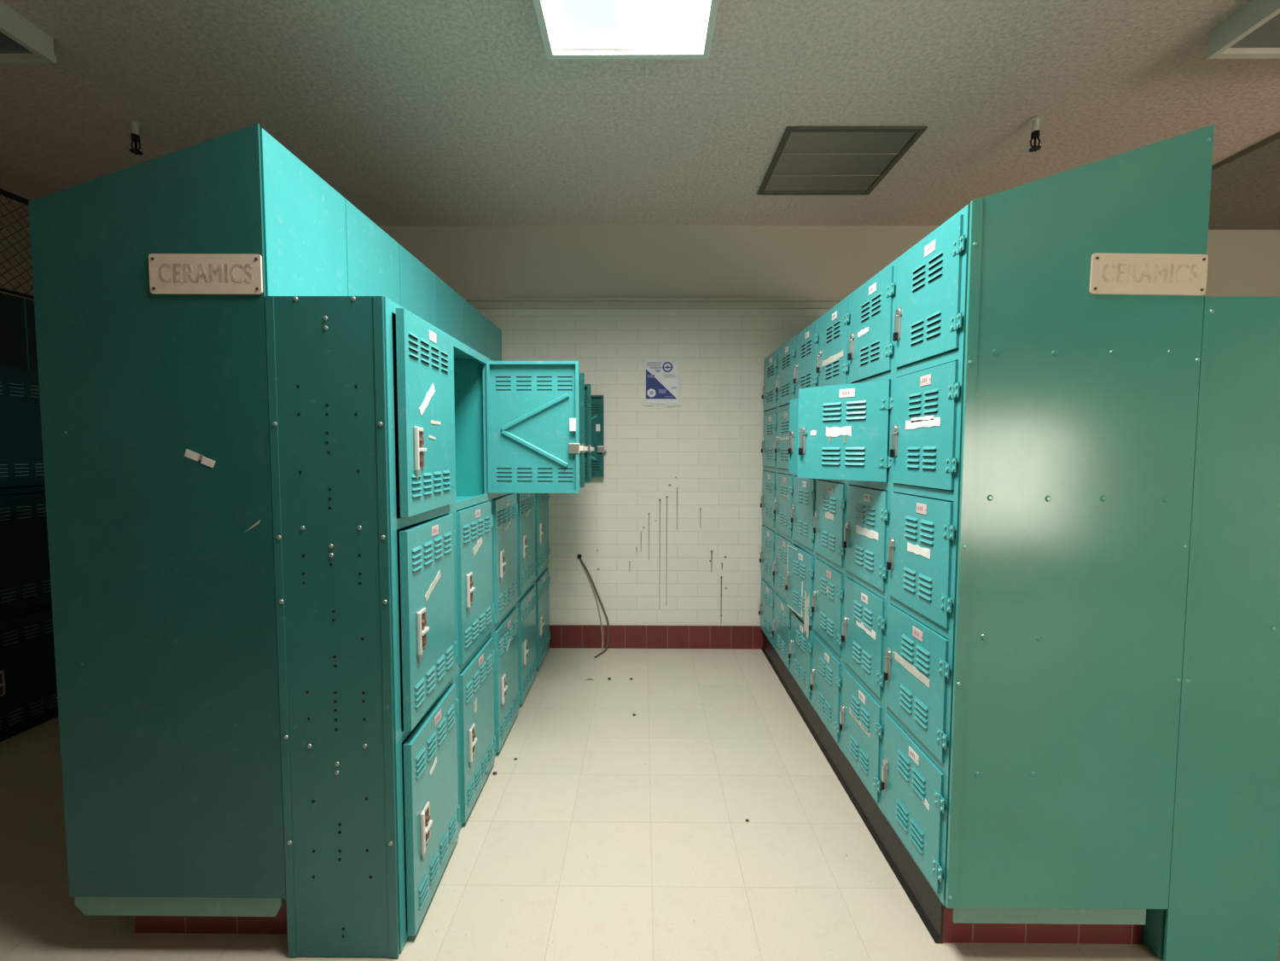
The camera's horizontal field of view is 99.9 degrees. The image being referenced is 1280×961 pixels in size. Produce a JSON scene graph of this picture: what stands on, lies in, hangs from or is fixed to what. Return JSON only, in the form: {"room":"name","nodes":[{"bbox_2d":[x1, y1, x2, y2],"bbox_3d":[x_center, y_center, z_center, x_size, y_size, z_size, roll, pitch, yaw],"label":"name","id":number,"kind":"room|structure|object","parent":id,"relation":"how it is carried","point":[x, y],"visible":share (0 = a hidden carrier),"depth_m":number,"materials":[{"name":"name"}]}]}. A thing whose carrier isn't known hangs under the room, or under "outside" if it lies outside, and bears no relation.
{"room":"locker room","nodes":[
{"label":"locker room","id":0,"kind":"room"},
{"bbox_2d":[0,0,1279,226],"bbox_3d":[0.007,-1.631,0.418,11.200,0.100,6.615,0,3,0],"label":"ceiling","id":1,"kind":"structure","parent":0,"point":[416,113],"depth_m":2.38,"materials":[{"name":"white paint"}]},
{"bbox_2d":[0,0,56,63],"bbox_3d":[-2.526,-1.597,1.431,0.606,0.092,1.226,0,3,0],"label":"ceiling light","id":2,"kind":"object","parent":1,"relation":"attached to","point":[21,42],"visible":1,"depth_m":1.98,"materials":[{"name":"metal"}]},
{"bbox_2d":[0,31,32,53],"bbox_3d":[-2.526,-1.574,1.432,0.554,0.005,1.174,0,3,0],"label":"diffuser","id":3,"kind":"object","parent":2,"relation":"attached to","point":[8,45],"depth_m":1.99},
{"bbox_2d":[126,119,143,155],"bbox_3d":[-2.405,-1.635,2.562,0.060,0.141,0.060,0,3,0],"label":"sprinkler","id":4,"kind":"object","parent":1,"relation":"attached to","point":[135,136],"visible":1,"depth_m":2.56,"materials":[{"name":"metal"}]},
{"bbox_2d":[532,0,719,59],"bbox_3d":[-0.048,-1.590,1.399,0.606,0.092,1.226,0,3,0],"label":"ceiling light","id":5,"kind":"object","parent":1,"relation":"attached to","point":[569,29],"visible":1,"depth_m":1.89,"materials":[{"name":"plastic"}]},
{"bbox_2d":[756,126,927,195],"bbox_3d":[1.043,-1.711,2.912,0.674,0.012,0.674,0,3,0],"label":"ceiling vent","id":6,"kind":"object","parent":1,"relation":"in","point":[806,160],"visible":1,"depth_m":2.85,"materials":[{"name":"grey metal"}]},
{"bbox_2d":[1028,116,1043,152],"bbox_3d":[1.853,-1.623,2.519,0.060,0.141,0.060,0,3,0],"label":"sprinkler","id":7,"kind":"object","parent":1,"relation":"attached to","point":[1035,134],"visible":1,"depth_m":2.51,"materials":[{"name":"metal"}]},
{"bbox_2d":[1206,0,1279,58],"bbox_3d":[2.412,-1.583,1.388,0.606,0.092,1.226,0,3,0],"label":"ceiling light","id":8,"kind":"object","parent":1,"relation":"attached to","point":[1253,32],"visible":1,"depth_m":1.93,"materials":[{"name":"metal"}]},
{"bbox_2d":[1229,12,1279,47],"bbox_3d":[2.412,-1.560,1.389,0.554,0.005,1.174,0,3,0],"label":"diffuser","id":9,"kind":"object","parent":8,"relation":"attached to","point":[1267,35],"depth_m":1.93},
{"bbox_2d":[0,647,1279,960],"bbox_3d":[0.000,1.445,0.589,11.200,0.100,6.615,0,3,0],"label":"floor","id":10,"kind":"structure","parent":0,"point":[611,834],"depth_m":1.93,"materials":[{"name":"tile"}]},
{"bbox_2d":[0,292,29,369],"bbox_3d":[-3.727,0.050,2.850,0.608,2.105,0.392,0,3,0],"label":"locker","id":11,"kind":"object","parent":10,"relation":"on","point":[13,327],"visible":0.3,"depth_m":2.93,"materials":[{"name":"teal metal"}]},
{"bbox_2d":[0,366,58,741],"bbox_3d":[-3.253,0.355,2.670,0.340,1.829,0.472,0,3,0],"label":"locker","id":12,"kind":"object","parent":10,"relation":"on","point":[28,687],"visible":0.77,"depth_m":2.70,"materials":[{"name":"teal metal"}]},
{"bbox_2d":[24,298,38,371],"bbox_3d":[-3.724,0.028,3.243,0.608,2.105,0.392,0,3,0],"label":"locker","id":13,"kind":"object","parent":10,"relation":"on","point":[29,305],"visible":0.06,"depth_m":3.02,"materials":[{"name":"teal metal"}]},
{"bbox_2d":[133,900,287,934],"bbox_3d":[-1.234,1.195,2.731,0.502,0.156,2.303,0,3,0],"label":"tiled curb","id":14,"kind":"object","parent":10,"relation":"on","point":[277,924],"visible":0.07,"depth_m":1.58,"materials":[{"name":"red tile"}]},
{"bbox_2d":[259,128,348,900],"bbox_3d":[-1.289,0.121,1.655,0.608,2.105,0.392,0,3,0],"label":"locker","id":15,"kind":"object","parent":14,"relation":"on","point":[305,225],"visible":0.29,"depth_m":1.55,"materials":[{"name":"teal metal"}]},
{"bbox_2d":[28,123,285,916],"bbox_3d":[-1.290,0.151,1.449,0.608,2.147,0.013,0,3,0],"label":"end panel","id":16,"kind":"object","parent":15,"relation":"attached to","point":[154,408],"visible":1,"depth_m":1.45,"materials":[{"name":"green metal"}]},
{"bbox_2d":[148,253,262,294],"bbox_3d":[-1.134,-0.539,1.403,0.293,0.102,0.007,0,3,0],"label":"sign plate","id":17,"kind":"object","parent":16,"relation":"attached to","point":[169,273],"visible":1,"depth_m":1.40,"materials":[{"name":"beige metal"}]},
{"bbox_2d":[345,198,400,305],"bbox_3d":[-1.286,0.100,2.048,0.608,2.105,0.392,0,3,0],"label":"locker","id":18,"kind":"object","parent":14,"relation":"on","point":[373,255],"visible":0.09,"depth_m":1.95,"materials":[{"name":"teal metal"}]},
{"bbox_2d":[399,244,436,327],"bbox_3d":[-1.284,0.078,2.441,0.608,2.105,0.392,0,3,0],"label":"locker","id":19,"kind":"object","parent":14,"relation":"on","point":[418,284],"visible":0.06,"depth_m":2.36,"materials":[{"name":"teal metal"}]},
{"bbox_2d":[436,275,464,343],"bbox_3d":[-1.281,0.056,2.834,0.608,2.105,0.392,0,3,0],"label":"locker","id":20,"kind":"object","parent":14,"relation":"on","point":[450,304],"visible":0.1,"depth_m":2.76,"materials":[{"name":"teal metal"}]},
{"bbox_2d":[464,299,485,355],"bbox_3d":[-1.278,0.034,3.227,0.608,2.105,0.392,0,3,0],"label":"locker","id":21,"kind":"object","parent":14,"relation":"on","point":[474,339],"visible":0.06,"depth_m":3.15,"materials":[{"name":"teal metal"}]},
{"bbox_2d":[484,316,501,360],"bbox_3d":[-1.276,0.012,3.619,0.608,2.105,0.392,0,3,0],"label":"locker","id":22,"kind":"object","parent":14,"relation":"on","point":[492,334],"visible":0.09,"depth_m":3.54,"materials":[{"name":"teal metal"}]},
{"bbox_2d":[383,296,459,954],"bbox_3d":[-0.806,0.414,1.708,0.355,1.829,0.472,0,3,0],"label":"locker","id":23,"kind":"object","parent":10,"relation":"on","point":[418,359],"visible":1,"depth_m":1.61,"materials":[{"name":"teal metal"}]},
{"bbox_2d":[264,296,399,958],"bbox_3d":[-0.831,0.428,1.459,0.309,1.825,0.010,0,3,0],"label":"end panel","id":24,"kind":"object","parent":23,"relation":"attached to","point":[326,354],"visible":1,"depth_m":1.46,"materials":[{"name":"green metal"}]},
{"bbox_2d":[395,506,400,517],"bbox_3d":[-0.834,0.111,1.691,0.289,0.003,0.464,0,3,0],"label":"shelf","id":25,"kind":"object","parent":23,"relation":"attached to","point":[398,508],"depth_m":1.79,"materials":[{"name":"teal metal"}]},
{"bbox_2d":[449,335,583,833],"bbox_3d":[-0.614,0.388,2.179,0.732,1.829,0.472,0,3,0],"label":"locker","id":26,"kind":"object","parent":10,"relation":"on","point":[515,424],"visible":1,"depth_m":2.34,"materials":[{"name":"teal metal"}]},
{"bbox_2d":[455,495,474,500],"bbox_3d":[-0.831,0.084,2.164,0.289,0.003,0.464,0,3,0],"label":"shelf","id":27,"kind":"object","parent":26,"relation":"attached to","point":[458,497],"depth_m":2.26,"materials":[{"name":"teal metal"}]},
{"bbox_2d":[488,358,588,757],"bbox_3d":[-0.619,0.362,2.652,0.716,1.829,0.472,0,3,0],"label":"locker","id":28,"kind":"object","parent":10,"relation":"on","point":[504,506],"visible":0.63,"depth_m":2.62,"materials":[{"name":"teal metal"}]},
{"bbox_2d":[516,384,594,708],"bbox_3d":[-0.621,0.336,3.125,0.705,1.829,0.472,0,3,0],"label":"locker","id":29,"kind":"object","parent":10,"relation":"on","point":[526,564],"visible":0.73,"depth_m":3.12,"materials":[{"name":"teal metal"}]},
{"bbox_2d":[534,395,606,671],"bbox_3d":[-0.605,0.309,3.598,0.732,1.829,0.472,0,3,0],"label":"locker","id":30,"kind":"object","parent":10,"relation":"on","point":[542,549],"visible":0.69,"depth_m":3.66,"materials":[{"name":"teal metal"}]},
{"bbox_2d":[942,905,1143,944],"bbox_3d":[1.175,1.202,2.709,0.576,0.156,2.313,0,3,0],"label":"tiled curb","id":31,"kind":"object","parent":10,"relation":"on","point":[952,933],"visible":0.14,"depth_m":1.56,"materials":[{"name":"red tile"}]},
{"bbox_2d":[758,349,778,647],"bbox_3d":[1.158,0.019,3.603,0.632,2.105,0.392,0,3,0],"label":"locker","id":32,"kind":"object","parent":31,"relation":"on","point":[766,553],"visible":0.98,"depth_m":3.58,"materials":[{"name":"teal metal"}]},
{"bbox_2d":[771,335,796,672],"bbox_3d":[1.156,0.041,3.210,0.632,2.105,0.392,0,3,0],"label":"locker","id":33,"kind":"object","parent":31,"relation":"on","point":[785,388],"visible":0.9,"depth_m":3.21,"materials":[{"name":"teal metal"}]},
{"bbox_2d":[785,316,820,704],"bbox_3d":[1.140,0.062,2.817,0.657,2.105,0.393,0,3,0],"label":"locker","id":34,"kind":"object","parent":31,"relation":"on","point":[800,556],"visible":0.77,"depth_m":2.79,"materials":[{"name":"teal metal"}]},
{"bbox_2d":[788,292,851,748],"bbox_3d":[1.082,0.084,2.424,0.768,2.105,0.394,0,3,0],"label":"locker","id":35,"kind":"object","parent":31,"relation":"on","point":[833,365],"visible":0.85,"depth_m":2.41,"materials":[{"name":"teal metal"}]},
{"bbox_2d":[797,258,896,810],"bbox_3d":[1.039,0.106,2.032,0.849,2.105,0.393,0,3,0],"label":"locker","id":36,"kind":"object","parent":31,"relation":"on","point":[845,431],"visible":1,"depth_m":1.98,"materials":[{"name":"teal metal"}]},
{"bbox_2d":[761,633,943,942],"bbox_3d":[0.876,1.204,2.709,0.021,0.149,2.313,0,3,0],"label":"cove base","id":37,"kind":"object","parent":31,"relation":"attached to","point":[926,902],"visible":0.71,"depth_m":2.03,"materials":[{"name":"brown rubber"}]},
{"bbox_2d":[880,203,970,905],"bbox_3d":[1.145,0.128,1.639,0.632,2.105,0.392,0,3,0],"label":"locker","id":38,"kind":"object","parent":31,"relation":"on","point":[929,334],"visible":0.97,"depth_m":1.59,"materials":[{"name":"teal metal"}]},
{"bbox_2d":[945,123,1214,924],"bbox_3d":[1.155,0.162,1.431,0.608,2.143,0.016,0,3,0],"label":"end panel","id":39,"kind":"object","parent":38,"relation":"attached to","point":[1079,410],"visible":1,"depth_m":1.43,"materials":[{"name":"teal metal"}]},
{"bbox_2d":[1089,252,1208,295],"bbox_3d":[1.312,-0.532,1.386,0.295,0.103,0.007,1,3,0],"label":"sign plate","id":40,"kind":"object","parent":39,"relation":"attached to","point":[1139,274],"visible":1,"depth_m":1.38,"materials":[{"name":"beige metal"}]},
{"bbox_2d":[1142,908,1166,960],"bbox_3d":[1.625,0.369,2.636,0.308,1.824,2.361,0,3,0],"label":"locker","id":41,"kind":"object","parent":10,"relation":"on","point":[1154,928],"visible":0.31,"depth_m":1.52,"materials":[{"name":"teal metal"}]},
{"bbox_2d":[1163,296,1279,960],"bbox_3d":[1.616,0.434,1.442,0.310,1.825,0.010,0,3,0],"label":"end panel","id":42,"kind":"object","parent":41,"relation":"attached to","point":[1224,898],"visible":1,"depth_m":1.45,"materials":[{"name":"teal metal"}]},
{"bbox_2d":[0,225,1279,625],"bbox_3d":[0.027,-0.280,3.865,11.200,2.981,0.121,0,3,0],"label":"wall","id":43,"kind":"structure","parent":0,"point":[670,533],"depth_m":3.77,"materials":[{"name":"paint"}]},
{"bbox_2d":[23,297,844,308],"bbox_3d":[0.029,-1.230,3.736,11.200,0.068,0.034,0,3,0],"label":"trim","id":44,"kind":"structure","parent":43,"relation":"attached to","point":[478,303],"depth_m":3.73,"materials":[{"name":"white paint"}]},
{"bbox_2d":[576,553,609,657],"bbox_3d":[-0.348,0.874,3.775,0.231,0.682,0.196,1,3,8],"label":"loose cable","id":45,"kind":"object","parent":43,"relation":"hanging from","point":[578,555],"visible":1,"depth_m":3.85,"materials":[{"name":"black rubber"}]},
{"bbox_2d":[549,624,763,649],"bbox_3d":[0.252,1.129,3.876,2.446,0.167,0.012,0,3,0],"label":"baseboard","id":46,"kind":"structure","parent":43,"relation":"attached to","point":[561,636],"depth_m":3.87,"materials":[{"name":"red tile"}]},
{"bbox_2d":[638,355,681,407],"bbox_3d":[0.140,-0.696,3.776,0.303,0.357,0.002,0,3,0],"label":"poster","id":47,"kind":"object","parent":43,"relation":"attached to","point":[662,377],"visible":1,"depth_m":3.78,"materials":[{"name":"paper"}]},
{"bbox_2d":[646,362,676,396],"bbox_3d":[0.153,-0.707,3.775,0.210,0.241,0.001,0,3,0],"label":"print","id":48,"kind":"object","parent":47,"relation":"attached to","point":[661,377],"depth_m":3.78},
{"bbox_2d":[1208,132,1279,229],"bbox_3d":[4.352,-1.555,0.392,2.510,0.030,6.615,0,3,0],"label":"soffit","id":49,"kind":"object","parent":43,"relation":"attached to","point":[1245,193],"depth_m":3.12,"materials":[{"name":"paint"}]},
{"bbox_3d":[-3.730,0.071,2.457,0.608,2.105,0.392,0,3,0],"label":"locker","id":50,"kind":"object","parent":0,"visible":0},
{"bbox_2d":[0,188,34,299],"bbox_3d":[-3.418,-1.359,2.777,0.032,0.721,1.153,0,3,0],"label":"mesh screen","id":51,"kind":"object","parent":50,"relation":"on","point":[14,197],"visible":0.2,"depth_m":2.94,"materials":[{"name":"black metal"}]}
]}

